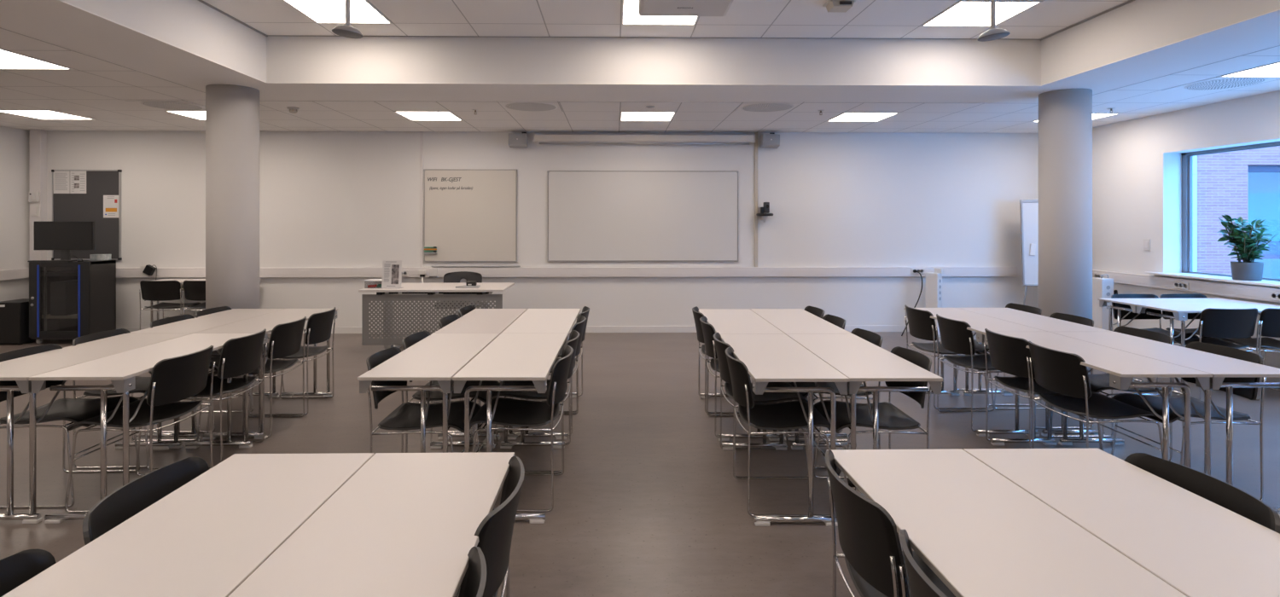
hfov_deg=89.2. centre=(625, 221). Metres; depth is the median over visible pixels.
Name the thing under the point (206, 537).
folding table
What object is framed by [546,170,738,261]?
whiteboard
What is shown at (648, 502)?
floor
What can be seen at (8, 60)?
recessed light
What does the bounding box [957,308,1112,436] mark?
folding table
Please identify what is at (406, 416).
chair
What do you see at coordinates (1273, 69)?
recessed light
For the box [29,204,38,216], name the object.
light switch
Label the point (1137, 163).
wall
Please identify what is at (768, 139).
grille
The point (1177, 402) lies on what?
chair
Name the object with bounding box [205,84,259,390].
column
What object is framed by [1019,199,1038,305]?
flip chart
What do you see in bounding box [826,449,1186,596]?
folding table
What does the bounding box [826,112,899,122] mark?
recessed light
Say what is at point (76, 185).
picture
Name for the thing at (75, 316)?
shelf
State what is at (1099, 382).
chair
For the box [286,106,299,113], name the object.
smoke detector
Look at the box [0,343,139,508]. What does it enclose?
chair
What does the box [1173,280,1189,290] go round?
power socket
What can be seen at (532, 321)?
folding table
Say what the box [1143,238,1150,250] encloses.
light switch
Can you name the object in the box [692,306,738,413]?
chair
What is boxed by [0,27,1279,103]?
trim
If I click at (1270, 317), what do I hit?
chair
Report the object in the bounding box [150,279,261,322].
folding table
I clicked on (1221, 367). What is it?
folding table
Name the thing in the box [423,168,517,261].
whiteboard
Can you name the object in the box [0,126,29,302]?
wall
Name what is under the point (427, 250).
pen holder
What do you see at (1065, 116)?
column
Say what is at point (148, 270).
power adapter
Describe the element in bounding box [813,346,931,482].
chair
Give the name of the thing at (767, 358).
folding table
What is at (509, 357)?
folding table
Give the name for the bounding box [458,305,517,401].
chair
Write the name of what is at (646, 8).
projector
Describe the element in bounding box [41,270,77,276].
shelf
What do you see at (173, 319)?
chair
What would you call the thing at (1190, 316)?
chair
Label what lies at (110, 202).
paper notice
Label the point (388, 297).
desk
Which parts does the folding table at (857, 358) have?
leg, leg, leg, leg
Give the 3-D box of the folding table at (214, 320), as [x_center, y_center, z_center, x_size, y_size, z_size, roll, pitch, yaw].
[-3.055,1.089,4.832,0.439,0.719,1.195,0,0,-1]
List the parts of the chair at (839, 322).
frame, backrest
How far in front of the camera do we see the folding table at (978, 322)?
4.64 m
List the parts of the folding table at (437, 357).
leg, leg, leg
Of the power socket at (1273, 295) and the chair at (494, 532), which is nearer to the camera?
the chair at (494, 532)
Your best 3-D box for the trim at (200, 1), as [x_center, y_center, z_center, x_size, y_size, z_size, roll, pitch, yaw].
[0.352,-1.566,0.966,6.605,0.012,9.120,0,0,-1]
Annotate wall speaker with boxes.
[508,132,527,147]
[759,132,779,148]
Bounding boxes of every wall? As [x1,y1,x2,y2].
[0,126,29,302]
[46,130,1038,327]
[1092,90,1279,368]
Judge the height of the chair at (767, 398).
0.755 m
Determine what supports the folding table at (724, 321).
on the floor
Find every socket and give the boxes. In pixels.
[401,270,407,276]
[911,267,925,273]
[1093,272,1105,278]
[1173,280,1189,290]
[1269,290,1279,300]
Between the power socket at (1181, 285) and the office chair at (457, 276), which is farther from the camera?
the office chair at (457, 276)
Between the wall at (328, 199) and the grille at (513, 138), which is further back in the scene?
the wall at (328, 199)
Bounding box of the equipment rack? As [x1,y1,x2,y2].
[29,260,116,343]
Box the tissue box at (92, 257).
[89,254,111,261]
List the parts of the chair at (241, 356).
frame, seat, frame, backrest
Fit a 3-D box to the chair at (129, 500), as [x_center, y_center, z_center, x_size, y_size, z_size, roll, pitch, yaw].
[-1.054,1.071,1.732,0.541,0.755,0.479,0,0,-2]
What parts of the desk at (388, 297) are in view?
leg, panel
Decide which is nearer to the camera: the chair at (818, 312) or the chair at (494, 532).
the chair at (494, 532)
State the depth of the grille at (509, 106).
6.55 m
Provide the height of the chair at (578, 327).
0.755 m
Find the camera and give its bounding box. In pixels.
[756,202,773,222]
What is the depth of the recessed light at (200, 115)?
7.02 m
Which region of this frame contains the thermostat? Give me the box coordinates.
[28,192,39,202]
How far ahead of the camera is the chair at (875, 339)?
4.03 m
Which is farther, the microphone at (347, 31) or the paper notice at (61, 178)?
the paper notice at (61, 178)
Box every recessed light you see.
[0,48,73,69]
[0,110,94,119]
[165,110,205,120]
[282,0,392,23]
[393,110,462,120]
[619,111,675,121]
[621,0,698,25]
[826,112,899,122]
[920,0,1042,26]
[1030,113,1119,122]
[1220,61,1279,77]
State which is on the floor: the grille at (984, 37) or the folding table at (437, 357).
the folding table at (437, 357)
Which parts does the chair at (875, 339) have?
frame, seat, frame, backrest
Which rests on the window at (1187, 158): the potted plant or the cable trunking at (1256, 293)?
the potted plant
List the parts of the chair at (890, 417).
frame, seat, frame, backrest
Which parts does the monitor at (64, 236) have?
stand post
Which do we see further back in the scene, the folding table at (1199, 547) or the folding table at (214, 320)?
the folding table at (214, 320)
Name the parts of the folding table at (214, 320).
leg, leg, leg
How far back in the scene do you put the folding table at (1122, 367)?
3.27 m
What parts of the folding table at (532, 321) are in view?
leg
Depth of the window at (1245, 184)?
11.17 m
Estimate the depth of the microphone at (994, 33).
4.33 m
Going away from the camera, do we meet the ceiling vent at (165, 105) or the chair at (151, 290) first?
the ceiling vent at (165, 105)
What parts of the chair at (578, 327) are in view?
frame, seat, frame, backrest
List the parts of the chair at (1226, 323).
frame, seat, backrest, frame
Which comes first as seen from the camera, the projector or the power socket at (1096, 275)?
the projector
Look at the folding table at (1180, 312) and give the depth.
5.47 m
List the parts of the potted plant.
pot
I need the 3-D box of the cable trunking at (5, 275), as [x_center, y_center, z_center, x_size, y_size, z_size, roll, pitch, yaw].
[-7.557,0.654,5.076,0.055,0.123,6.400,0,0,-1]
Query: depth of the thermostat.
8.21 m
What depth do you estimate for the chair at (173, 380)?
3.38 m
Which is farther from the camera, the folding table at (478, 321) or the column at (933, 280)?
the column at (933, 280)
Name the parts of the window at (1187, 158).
sill, frame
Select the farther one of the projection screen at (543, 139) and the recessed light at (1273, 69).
the projection screen at (543, 139)
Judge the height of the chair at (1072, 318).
0.755 m
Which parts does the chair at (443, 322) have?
backrest, frame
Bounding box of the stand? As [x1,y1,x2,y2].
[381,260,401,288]
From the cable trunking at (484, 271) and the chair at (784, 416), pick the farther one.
the cable trunking at (484, 271)
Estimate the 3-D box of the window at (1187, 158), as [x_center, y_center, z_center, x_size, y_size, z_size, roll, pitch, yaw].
[5.936,-0.085,4.223,0.370,1.314,5.810,0,0,-1]
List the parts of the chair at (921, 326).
backrest, frame, seat, frame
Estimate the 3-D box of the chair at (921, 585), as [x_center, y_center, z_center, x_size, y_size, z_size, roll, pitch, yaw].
[0.852,1.071,1.274,0.541,0.755,0.479,0,0,-1]
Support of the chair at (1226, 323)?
on the floor
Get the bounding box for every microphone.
[331,0,363,38]
[977,0,1009,41]
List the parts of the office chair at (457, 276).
seat, backrest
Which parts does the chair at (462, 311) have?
backrest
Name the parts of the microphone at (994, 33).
rod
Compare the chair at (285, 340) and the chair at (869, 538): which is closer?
the chair at (869, 538)
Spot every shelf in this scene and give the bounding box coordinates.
[41,267,77,270]
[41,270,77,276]
[41,314,77,319]
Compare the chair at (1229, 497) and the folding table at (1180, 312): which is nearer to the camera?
the chair at (1229, 497)
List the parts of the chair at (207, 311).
backrest, frame, seat, frame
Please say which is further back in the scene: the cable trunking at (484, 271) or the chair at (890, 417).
the cable trunking at (484, 271)
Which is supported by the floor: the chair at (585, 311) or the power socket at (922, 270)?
the chair at (585, 311)
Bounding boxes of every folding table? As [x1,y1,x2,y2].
[0,333,191,523]
[1,453,374,596]
[28,333,254,523]
[128,308,284,440]
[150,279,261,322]
[194,308,338,439]
[228,452,514,596]
[357,333,500,453]
[433,308,527,439]
[452,333,567,523]
[501,308,580,439]
[698,308,785,441]
[720,334,849,526]
[750,308,851,440]
[785,333,942,490]
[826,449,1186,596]
[904,308,1047,436]
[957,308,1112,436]
[963,448,1279,596]
[983,331,1212,468]
[1050,331,1279,517]
[1097,298,1262,383]
[1134,303,1279,395]
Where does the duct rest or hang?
attached to the wall at (328, 199)
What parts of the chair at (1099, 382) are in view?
frame, seat, frame, backrest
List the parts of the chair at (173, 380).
frame, seat, frame, backrest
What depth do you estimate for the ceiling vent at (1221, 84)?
5.47 m
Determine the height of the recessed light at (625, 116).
0.008 m
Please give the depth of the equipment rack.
7.68 m
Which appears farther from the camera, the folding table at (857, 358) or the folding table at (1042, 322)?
the folding table at (1042, 322)
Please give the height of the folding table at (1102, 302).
0.719 m
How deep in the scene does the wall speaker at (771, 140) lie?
8.29 m
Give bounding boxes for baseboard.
[116,325,973,333]
[1261,377,1279,383]
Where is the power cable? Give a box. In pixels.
[901,269,922,336]
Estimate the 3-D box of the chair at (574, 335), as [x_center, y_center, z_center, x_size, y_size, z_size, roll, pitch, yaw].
[-0.550,1.071,3.971,0.541,0.755,0.480,0,0,0]
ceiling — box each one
[0,0,1279,133]
[202,0,1129,39]
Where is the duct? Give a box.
[29,129,46,260]
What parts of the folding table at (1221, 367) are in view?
leg, leg, leg, leg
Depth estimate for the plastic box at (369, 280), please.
7.00 m
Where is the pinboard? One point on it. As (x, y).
(88, 206)
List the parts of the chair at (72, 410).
backrest, frame, seat, frame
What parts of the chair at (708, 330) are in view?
backrest, seat, frame, frame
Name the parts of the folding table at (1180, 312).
leg, leg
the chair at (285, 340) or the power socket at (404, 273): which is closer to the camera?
the chair at (285, 340)
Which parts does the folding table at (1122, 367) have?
leg, leg, leg, leg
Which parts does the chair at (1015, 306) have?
frame, seat, frame, backrest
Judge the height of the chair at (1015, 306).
0.755 m
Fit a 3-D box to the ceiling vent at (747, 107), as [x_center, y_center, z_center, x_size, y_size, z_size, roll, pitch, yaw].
[1.451,-1.167,6.625,0.592,0.010,0.592,0,0,-1]
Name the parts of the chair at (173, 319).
backrest, frame, seat, frame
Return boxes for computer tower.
[50,279,77,315]
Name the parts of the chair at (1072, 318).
frame, frame, backrest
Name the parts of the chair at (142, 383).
backrest, frame, seat, frame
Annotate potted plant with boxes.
[1216,214,1279,280]
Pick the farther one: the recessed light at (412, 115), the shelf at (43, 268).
the shelf at (43, 268)
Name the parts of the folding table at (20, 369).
leg, leg, leg, leg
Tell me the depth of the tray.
8.38 m
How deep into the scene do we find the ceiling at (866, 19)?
5.01 m
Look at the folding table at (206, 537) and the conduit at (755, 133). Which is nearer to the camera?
the folding table at (206, 537)
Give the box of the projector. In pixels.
[638,0,733,16]
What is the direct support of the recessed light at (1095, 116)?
in the ceiling at (1137, 26)
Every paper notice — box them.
[53,170,69,193]
[69,170,86,193]
[103,195,118,217]
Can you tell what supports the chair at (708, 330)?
on the floor
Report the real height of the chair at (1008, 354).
0.755 m
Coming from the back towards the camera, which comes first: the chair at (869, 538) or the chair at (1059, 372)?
the chair at (1059, 372)
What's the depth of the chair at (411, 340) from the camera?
3.88 m
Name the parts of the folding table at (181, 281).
leg, leg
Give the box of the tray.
[431,265,520,267]
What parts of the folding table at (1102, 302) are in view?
leg, leg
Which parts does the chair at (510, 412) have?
frame, seat, frame, backrest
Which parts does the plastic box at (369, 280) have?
lid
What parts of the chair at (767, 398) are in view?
backrest, frame, seat, frame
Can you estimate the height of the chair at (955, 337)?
0.755 m
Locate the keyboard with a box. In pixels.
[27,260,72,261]
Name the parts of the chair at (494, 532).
seat, frame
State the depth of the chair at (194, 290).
7.67 m
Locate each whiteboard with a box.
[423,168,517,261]
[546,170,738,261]
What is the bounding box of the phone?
[455,280,480,288]
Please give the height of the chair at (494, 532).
0.755 m
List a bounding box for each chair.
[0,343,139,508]
[0,548,56,596]
[64,345,215,512]
[72,328,197,469]
[82,457,209,545]
[139,280,201,330]
[146,328,267,470]
[150,314,252,433]
[181,280,205,314]
[195,306,285,412]
[205,316,306,438]
[249,307,336,415]
[366,347,481,453]
[401,331,499,453]
[435,271,482,308]
[438,314,516,432]
[455,456,524,596]
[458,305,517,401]
[459,546,486,596]
[469,344,573,511]
[491,330,579,473]
[512,315,586,435]
[557,306,589,413]
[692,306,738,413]
[699,315,779,436]
[713,332,808,479]
[725,346,839,516]
[783,314,846,433]
[786,328,883,468]
[804,305,824,401]
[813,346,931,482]
[825,449,955,596]
[899,529,947,596]
[904,304,989,409]
[935,314,1029,431]
[956,302,1041,406]
[983,328,1103,451]
[993,312,1093,429]
[1026,341,1162,455]
[1052,325,1172,461]
[1110,294,1199,382]
[1111,341,1266,500]
[1124,453,1279,534]
[1155,308,1260,400]
[1159,293,1250,350]
[1216,308,1279,400]
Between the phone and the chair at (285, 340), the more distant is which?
the phone
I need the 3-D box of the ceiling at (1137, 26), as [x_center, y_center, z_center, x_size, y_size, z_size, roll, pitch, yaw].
[-0.825,-1.396,2.417,13.430,0.452,12.060,0,0,-1]
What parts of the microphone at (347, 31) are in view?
rod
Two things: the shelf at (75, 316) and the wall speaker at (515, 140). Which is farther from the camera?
the wall speaker at (515, 140)
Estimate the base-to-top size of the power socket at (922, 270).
0.076 m
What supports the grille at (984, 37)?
attached to the microphone at (994, 33)
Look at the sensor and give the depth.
4.58 m
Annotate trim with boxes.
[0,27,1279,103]
[197,0,1135,40]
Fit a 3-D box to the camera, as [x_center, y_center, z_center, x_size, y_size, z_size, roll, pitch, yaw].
[1.807,-0.123,8.391,0.216,0.262,0.216,0,0,-1]
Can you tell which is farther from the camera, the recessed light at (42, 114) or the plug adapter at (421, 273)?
the plug adapter at (421, 273)
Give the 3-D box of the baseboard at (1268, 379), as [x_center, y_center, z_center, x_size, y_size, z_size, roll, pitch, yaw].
[5.882,1.405,2.527,0.014,0.085,12.060,0,0,-1]
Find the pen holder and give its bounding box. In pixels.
[424,246,437,254]
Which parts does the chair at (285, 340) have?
frame, seat, frame, backrest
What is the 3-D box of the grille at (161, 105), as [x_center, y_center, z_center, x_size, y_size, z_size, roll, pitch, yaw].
[-4.548,-1.166,6.526,0.524,0.008,0.524,0,0,-1]
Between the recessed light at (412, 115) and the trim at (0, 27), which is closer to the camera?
the trim at (0, 27)
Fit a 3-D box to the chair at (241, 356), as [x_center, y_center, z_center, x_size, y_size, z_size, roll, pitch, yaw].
[-2.557,1.071,4.019,0.541,0.755,0.479,0,0,-2]
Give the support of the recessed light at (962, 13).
in the ceiling at (866, 19)
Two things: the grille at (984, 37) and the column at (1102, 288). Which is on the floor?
the column at (1102, 288)
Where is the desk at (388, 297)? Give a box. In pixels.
[358,282,514,349]
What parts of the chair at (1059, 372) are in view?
backrest, frame, seat, frame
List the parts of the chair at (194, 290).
backrest, seat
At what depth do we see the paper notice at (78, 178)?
8.33 m
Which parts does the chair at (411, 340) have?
backrest, frame, seat, frame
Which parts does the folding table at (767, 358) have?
leg, leg, leg, leg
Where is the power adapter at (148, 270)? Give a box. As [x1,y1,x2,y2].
[140,264,157,301]
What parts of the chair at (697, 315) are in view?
backrest, frame, seat, frame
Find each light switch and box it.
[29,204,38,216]
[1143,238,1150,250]
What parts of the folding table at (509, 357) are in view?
leg, leg, leg, leg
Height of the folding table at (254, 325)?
0.719 m
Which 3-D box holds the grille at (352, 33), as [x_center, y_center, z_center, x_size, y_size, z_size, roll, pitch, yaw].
[-1.827,-1.236,4.271,0.191,0.024,0.192,0,0,-1]
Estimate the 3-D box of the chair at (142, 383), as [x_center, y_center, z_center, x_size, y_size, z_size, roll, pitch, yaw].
[-3.044,1.071,4.040,0.541,0.755,0.479,0,0,-2]
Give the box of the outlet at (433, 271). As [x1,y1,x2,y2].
[429,267,437,277]
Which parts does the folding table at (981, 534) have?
leg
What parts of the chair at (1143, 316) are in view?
backrest, seat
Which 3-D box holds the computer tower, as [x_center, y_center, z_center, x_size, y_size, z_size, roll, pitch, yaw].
[-6.715,0.913,7.836,0.180,0.400,0.320,0,0,-1]
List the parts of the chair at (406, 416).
backrest, frame, seat, frame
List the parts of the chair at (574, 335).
frame, seat, frame, backrest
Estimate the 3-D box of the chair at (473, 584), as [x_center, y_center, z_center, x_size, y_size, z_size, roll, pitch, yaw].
[-0.536,1.071,1.191,0.541,0.755,0.479,0,0,0]
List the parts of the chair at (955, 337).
backrest, frame, seat, frame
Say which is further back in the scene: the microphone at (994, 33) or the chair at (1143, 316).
the chair at (1143, 316)
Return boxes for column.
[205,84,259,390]
[925,267,943,337]
[1038,88,1092,374]
[1092,274,1117,331]
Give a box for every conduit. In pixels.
[419,131,422,267]
[754,132,757,267]
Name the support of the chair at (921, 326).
on the floor
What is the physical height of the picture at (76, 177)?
0.062 m
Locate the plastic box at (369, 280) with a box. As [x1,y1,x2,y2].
[364,279,381,287]
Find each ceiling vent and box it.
[121,99,205,110]
[497,101,563,111]
[733,101,803,112]
[1161,75,1279,91]
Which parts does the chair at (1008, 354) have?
backrest, frame, seat, frame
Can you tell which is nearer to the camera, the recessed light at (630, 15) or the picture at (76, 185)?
the recessed light at (630, 15)
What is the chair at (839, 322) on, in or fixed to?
on the floor
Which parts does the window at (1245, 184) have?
panel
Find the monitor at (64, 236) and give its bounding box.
[33,221,95,261]
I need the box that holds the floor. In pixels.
[0,331,1279,596]
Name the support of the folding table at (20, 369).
on the floor
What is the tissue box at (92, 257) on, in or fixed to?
on the equipment rack
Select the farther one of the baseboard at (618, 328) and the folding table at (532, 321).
the baseboard at (618, 328)
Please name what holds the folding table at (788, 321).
on the floor
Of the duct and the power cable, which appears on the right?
the power cable
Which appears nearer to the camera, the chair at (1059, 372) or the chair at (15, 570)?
the chair at (15, 570)
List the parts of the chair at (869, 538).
frame, backrest, frame, seat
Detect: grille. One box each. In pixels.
[140,100,203,110]
[331,29,362,38]
[505,102,557,110]
[508,133,525,144]
[741,102,793,111]
[762,133,779,145]
[977,32,1009,41]
[1183,76,1268,90]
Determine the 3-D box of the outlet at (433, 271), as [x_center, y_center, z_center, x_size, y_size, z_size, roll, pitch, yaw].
[-2.468,0.653,8.352,0.100,0.110,0.024,0,0,-1]
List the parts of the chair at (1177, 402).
frame, seat, backrest, frame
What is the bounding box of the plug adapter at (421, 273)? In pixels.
[418,270,425,331]
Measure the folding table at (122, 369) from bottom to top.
0.719 m
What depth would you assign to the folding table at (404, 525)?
1.51 m
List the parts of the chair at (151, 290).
frame, backrest, seat, frame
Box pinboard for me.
[51,169,122,260]
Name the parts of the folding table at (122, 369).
leg, leg, leg, leg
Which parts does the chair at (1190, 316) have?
backrest, seat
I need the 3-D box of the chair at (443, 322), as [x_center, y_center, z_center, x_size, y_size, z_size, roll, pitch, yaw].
[-1.057,1.071,4.684,0.541,0.755,0.479,0,0,0]
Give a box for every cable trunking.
[0,267,29,280]
[116,267,1018,278]
[1092,269,1279,302]
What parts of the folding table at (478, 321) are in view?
leg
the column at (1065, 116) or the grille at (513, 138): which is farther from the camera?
the grille at (513, 138)
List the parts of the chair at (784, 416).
backrest, frame, seat, frame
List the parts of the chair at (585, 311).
seat, frame, frame, backrest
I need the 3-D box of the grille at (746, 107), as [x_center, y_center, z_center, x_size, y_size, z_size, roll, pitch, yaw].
[1.451,-1.166,6.625,0.524,0.008,0.524,0,0,-1]
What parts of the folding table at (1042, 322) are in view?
leg, leg, leg, leg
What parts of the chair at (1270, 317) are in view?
seat, frame, backrest, frame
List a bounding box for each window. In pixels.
[1144,141,1279,287]
[1192,145,1279,279]
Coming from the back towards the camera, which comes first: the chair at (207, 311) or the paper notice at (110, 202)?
the paper notice at (110, 202)
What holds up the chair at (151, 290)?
on the floor
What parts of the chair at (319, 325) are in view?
frame, seat, frame, backrest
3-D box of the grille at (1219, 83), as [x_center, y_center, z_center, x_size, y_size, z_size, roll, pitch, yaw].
[5.071,-1.166,5.484,0.524,0.008,0.524,0,0,-1]
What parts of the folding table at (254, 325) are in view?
leg, leg, leg, leg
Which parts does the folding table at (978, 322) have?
leg, leg, leg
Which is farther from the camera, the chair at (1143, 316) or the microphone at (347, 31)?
the chair at (1143, 316)
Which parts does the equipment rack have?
rack rail, door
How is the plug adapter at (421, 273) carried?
attached to the cable trunking at (484, 271)
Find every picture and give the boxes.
[74,175,79,180]
[74,183,79,188]
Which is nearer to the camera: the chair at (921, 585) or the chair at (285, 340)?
the chair at (921, 585)
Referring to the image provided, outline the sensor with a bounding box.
[822,0,855,12]
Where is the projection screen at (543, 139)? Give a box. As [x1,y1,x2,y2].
[533,133,755,145]
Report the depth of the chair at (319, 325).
4.99 m
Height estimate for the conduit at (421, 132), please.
1.765 m
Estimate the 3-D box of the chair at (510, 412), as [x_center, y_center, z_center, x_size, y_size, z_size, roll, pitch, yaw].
[-0.550,1.071,3.470,0.541,0.755,0.480,0,0,1]
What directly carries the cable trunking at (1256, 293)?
attached to the wall at (1137, 163)
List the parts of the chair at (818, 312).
backrest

